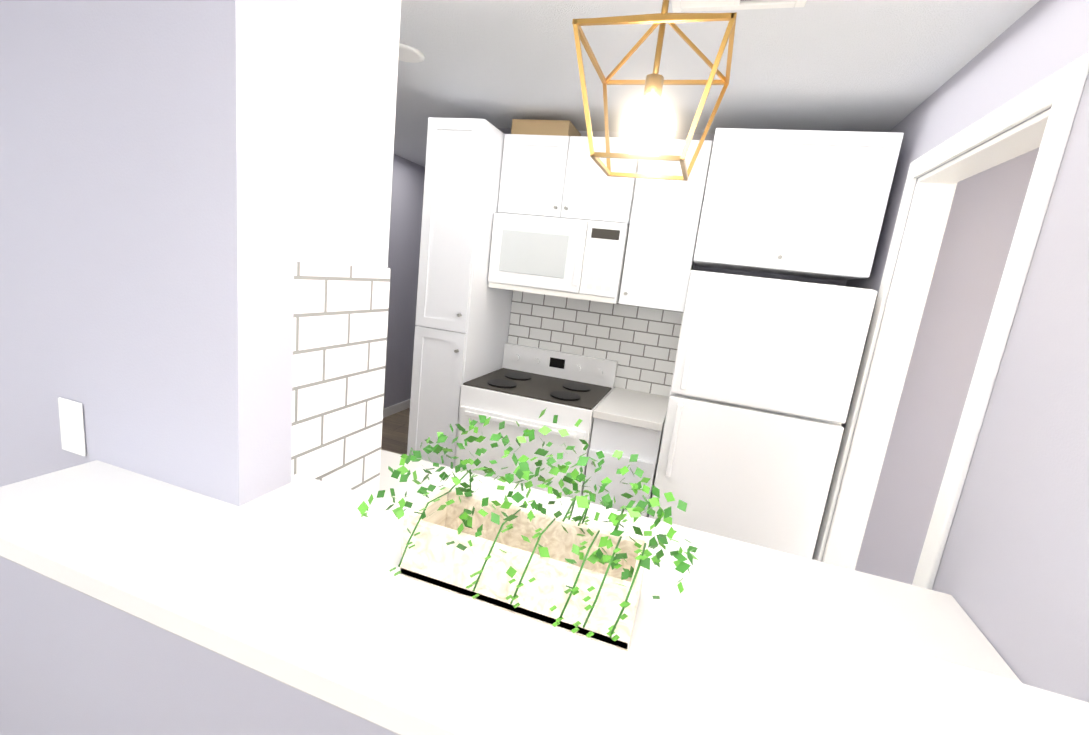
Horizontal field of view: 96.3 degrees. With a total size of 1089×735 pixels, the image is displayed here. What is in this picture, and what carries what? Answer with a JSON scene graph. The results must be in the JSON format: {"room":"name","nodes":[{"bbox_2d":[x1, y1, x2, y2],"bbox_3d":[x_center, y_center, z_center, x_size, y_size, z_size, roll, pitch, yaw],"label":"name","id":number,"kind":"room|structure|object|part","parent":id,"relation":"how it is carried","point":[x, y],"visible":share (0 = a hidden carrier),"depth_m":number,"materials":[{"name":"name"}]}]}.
{"room":"kitchen","nodes":[
{"label":"kitchen","id":0,"kind":"room"},
{"bbox_2d":[0,0,397,734],"bbox_3d":[-0.754,0.091,1.002,3.618,2.440,0.120,10,12,17],"label":"wall","id":1,"kind":"structure","parent":0,"point":[146,220],"depth_m":0.91,"materials":[{"name":"grey paint"}]},
{"bbox_2d":[58,397,85,455],"bbox_3d":[-0.984,0.124,1.013,0.070,0.115,0.010,10,12,17],"label":"light switch","id":2,"kind":"object","parent":1,"relation":"attached to","point":[72,426],"visible":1,"depth_m":1.01,"materials":[{"name":"white plastic"}]},
{"bbox_2d":[291,262,390,496],"bbox_3d":[-1.031,-0.019,1.318,1.168,0.630,0.330,10,12,17],"label":"backsplash","id":3,"kind":"structure","parent":1,"relation":"attached to","point":[340,320],"depth_m":1.13,"materials":[{"name":"tile"}]},
{"bbox_2d":[294,0,400,267],"bbox_3d":[-0.955,-0.697,1.185,1.160,0.760,0.330,10,12,17],"label":"upper cabinet","id":4,"kind":"object","parent":1,"relation":"attached to","point":[347,60],"visible":0.29,"depth_m":1.03,"materials":[{"name":"white wood"}]},
{"bbox_2d":[0,460,1088,734],"bbox_3d":[-0.029,0.379,0.705,1.944,0.040,0.390,10,12,17],"label":"countertop","id":5,"kind":"structure","parent":1,"relation":"on","point":[298,584],"depth_m":0.67,"materials":[{"name":"white stone"}]},
{"bbox_2d":[357,408,697,650],"bbox_3d":[-0.022,0.208,0.746,0.506,0.277,0.246,10,12,17],"label":"potted plant","id":6,"kind":"object","parent":5,"relation":"on","point":[579,578],"visible":1,"depth_m":0.72,"materials":[{"name":"green plant"}]},
{"bbox_2d":[381,408,409,454],"bbox_3d":[0.813,1.573,1.030,7.654,0.100,8.300,10,12,17],"label":"floor","id":7,"kind":"structure","parent":0,"point":[395,427],"depth_m":4.43,"materials":[{"name":"brown wood"}]},
{"bbox_2d":[407,117,512,467],"bbox_3d":[-0.497,-0.212,3.025,0.322,2.310,0.657,10,12,17],"label":"pantry cabinet","id":8,"kind":"object","parent":7,"relation":"on","point":[463,309],"visible":0.77,"depth_m":2.70,"materials":[{"name":"white wood"}]},
{"bbox_2d":[454,343,617,497],"bbox_3d":[-0.060,0.476,2.966,0.756,1.090,0.685,10,12,17],"label":"range","id":9,"kind":"object","parent":7,"relation":"on","point":[524,386],"visible":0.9,"depth_m":2.70,"materials":[{"name":"white metal"}]},
{"bbox_2d":[583,387,668,517],"bbox_3d":[0.465,0.650,2.842,0.353,0.920,0.657,10,12,17],"label":"base cabinet","id":10,"kind":"object","parent":7,"relation":"on","point":[628,422],"visible":0.6,"depth_m":2.54,"materials":[{"name":"white wood"}]},
{"bbox_2d":[379,450,1021,682],"bbox_3d":[-0.569,0.805,1.449,3.042,0.920,0.618,10,12,17],"label":"countertop","id":11,"kind":"structure","parent":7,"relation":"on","point":[927,622],"depth_m":1.18,"materials":[{"name":"white stone"}]},
{"bbox_2d":[649,270,876,558],"bbox_3d":[1.009,0.388,2.546,0.740,1.670,0.740,10,12,17],"label":"fridge","id":12,"kind":"object","parent":7,"relation":"on","point":[765,373],"visible":0.83,"depth_m":2.17,"materials":[{"name":"white metal"}]},
{"bbox_2d":[383,154,424,408],"bbox_3d":[-1.867,-0.542,3.539,0.150,2.440,4.135,10,12,17],"label":"wall","id":13,"kind":"structure","parent":0,"point":[407,190],"depth_m":4.70,"materials":[{"name":"grey paint"}]},
{"bbox_2d":[383,399,409,417],"bbox_3d":[-1.850,0.579,3.962,0.014,0.095,3.365,10,12,17],"label":"baseboard","id":14,"kind":"structure","parent":13,"relation":"attached to","point":[395,408],"depth_m":4.96,"materials":[{"name":"white wood"}]},
{"bbox_2d":[393,0,1039,166],"bbox_3d":[1.104,-0.902,0.540,7.654,0.100,8.300,10,12,17],"label":"ceiling","id":15,"kind":"structure","parent":0,"point":[858,65],"depth_m":1.89,"materials":[{"name":"white paint"}]},
{"bbox_2d":[398,43,424,62],"bbox_3d":[-0.612,-1.356,2.104,0.184,0.011,0.184,10,12,17],"label":"recessed light","id":16,"kind":"object","parent":15,"relation":"in","point":[408,53],"visible":0.54,"depth_m":2.10,"materials":[{"name":"white"}]},
{"bbox_2d":[572,0,736,180],"bbox_3d":[0.236,-0.712,0.945,0.278,0.622,0.278,10,12,17],"label":"pendant light","id":17,"kind":"object","parent":15,"relation":"hanging from","point":[648,127],"visible":1,"depth_m":0.95,"materials":[{"name":"gold metal"}]},
{"bbox_3d":[0.209,-0.485,0.990,0.110,0.110,0.107,10,12,17],"label":"bulb","id":18,"kind":"part","parent":17,"relation":"part of","materials":[{"name":"beige glass"}]},
{"bbox_2d":[671,0,806,11],"bbox_3d":[0.552,-1.077,1.389,0.380,0.011,0.200,10,12,17],"label":"ceiling vent","id":19,"kind":"object","parent":15,"relation":"in","point":[695,5],"visible":0.92,"depth_m":1.46,"materials":[{"name":"white"}]},
{"bbox_2d":[497,128,1039,584],"bbox_3d":[2.264,0.130,2.596,5.900,2.440,0.150,10,12,17],"label":"wall","id":20,"kind":"structure","parent":0,"point":[982,222],"depth_m":2.56,"materials":[{"name":"grey paint"}]},
{"bbox_2d":[498,134,639,223],"bbox_3d":[0.169,-1.061,2.820,0.760,0.425,0.373,10,12,17],"label":"upper cabinet","id":21,"kind":"object","parent":20,"relation":"attached to","point":[555,176],"depth_m":2.65,"materials":[{"name":"white wood"}]},
{"bbox_2d":[511,119,580,135],"bbox_3d":[0.013,-1.350,2.836,0.340,0.093,0.260,10,12,17],"label":"box","id":22,"kind":"object","parent":21,"relation":"on","point":[545,127],"visible":0.48,"depth_m":2.71,"materials":[{"name":"beige cardboard"}]},
{"bbox_2d":[488,213,628,303],"bbox_3d":[0.107,-0.638,2.865,0.756,0.420,0.452,10,12,17],"label":"over-the-range microwave","id":23,"kind":"object","parent":21,"relation":"attached to","point":[572,258],"visible":0.96,"depth_m":2.67,"materials":[{"name":"white"}]},
{"bbox_2d":[508,290,682,396],"bbox_3d":[0.290,-0.179,3.117,1.114,0.550,0.008,10,12,17],"label":"tile backsplash","id":24,"kind":"structure","parent":20,"relation":"attached to","point":[639,344],"depth_m":3.07,"materials":[{"name":"white tile"}]},
{"bbox_2d":[619,139,709,311],"bbox_3d":[0.672,-0.760,2.701,0.350,0.850,0.373,10,12,17],"label":"upper cabinet","id":25,"kind":"object","parent":20,"relation":"attached to","point":[657,268],"depth_m":2.54,"materials":[{"name":"white wood"}]},
{"bbox_2d":[690,128,903,279],"bbox_3d":[1.179,-0.779,2.422,0.740,0.590,0.573,10,12,17],"label":"upper cabinet","id":26,"kind":"object","parent":20,"relation":"attached to","point":[807,203],"depth_m":2.15,"materials":[{"name":"white wood"}]},
{"bbox_2d":[812,0,1088,701],"bbox_3d":[1.273,0.204,1.633,0.120,2.440,2.297,10,12,17],"label":"wall","id":27,"kind":"structure","parent":0,"point":[1012,577],"depth_m":1.06,"materials":[{"name":"grey paint"}]},
{"bbox_2d":[813,53,1088,589],"bbox_3d":[1.274,0.321,1.704,0.152,2.185,0.975,10,12,17],"label":"door frame","id":28,"kind":"structure","parent":27,"relation":"attached to","point":[1059,93],"depth_m":1.78,"materials":[{"name":"white wood"}]}
]}

